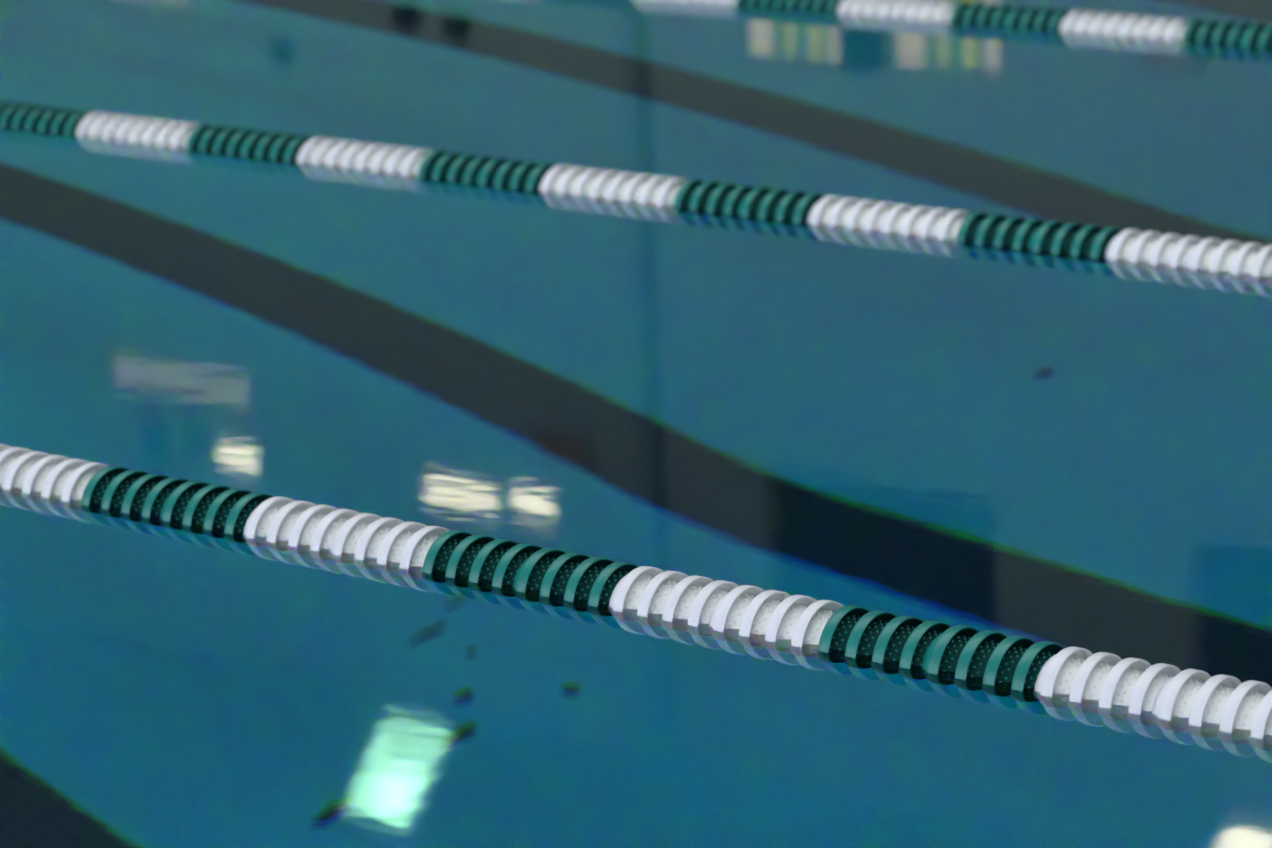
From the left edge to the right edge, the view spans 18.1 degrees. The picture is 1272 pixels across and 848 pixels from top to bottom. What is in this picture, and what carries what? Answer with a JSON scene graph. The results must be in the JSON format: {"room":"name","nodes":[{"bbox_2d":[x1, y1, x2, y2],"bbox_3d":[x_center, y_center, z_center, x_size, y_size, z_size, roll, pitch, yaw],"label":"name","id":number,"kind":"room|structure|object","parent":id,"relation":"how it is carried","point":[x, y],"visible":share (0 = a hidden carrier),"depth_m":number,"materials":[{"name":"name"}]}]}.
{"room":"indoor swimming pool","nodes":[
{"label":"indoor swimming pool","id":0,"kind":"room"},
{"bbox_3d":[-0.810,1.171,13.411,25.800,3.100,15.450,9,18,37],"label":"floor","id":1,"kind":"structure","parent":0,"visible":0},
{"bbox_2d":[0,0,1271,847],"bbox_3d":[-0.832,0.571,13.255,25.900,4.160,15.350,9,18,37],"label":"water","id":2,"kind":"object","parent":1,"relation":"on","point":[1065,449],"visible":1,"depth_m":7.14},
{"bbox_2d":[0,444,1271,738],"bbox_3d":[-3.916,-0.356,9.053,25.760,0.134,0.132,9,18,37],"label":"lane rope","id":3,"kind":"object","parent":2,"relation":"on","point":[1165,690],"visible":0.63,"depth_m":5.96,"materials":[{"name":"green plastic"}]},
{"bbox_2d":[0,100,1271,276],"bbox_3d":[-2.410,-0.891,10.897,25.760,0.134,0.132,9,18,37],"label":"lane rope","id":4,"kind":"object","parent":2,"relation":"on","point":[1192,252],"visible":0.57,"depth_m":8.94,"materials":[{"name":"white plastic"}]},
{"bbox_2d":[671,0,1271,47],"bbox_3d":[-0.905,-1.427,12.741,25.760,0.134,0.132,9,18,37],"label":"lane rope","id":5,"kind":"object","parent":2,"relation":"on","point":[1124,25],"visible":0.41,"depth_m":11.13,"materials":[{"name":"white plastic"}]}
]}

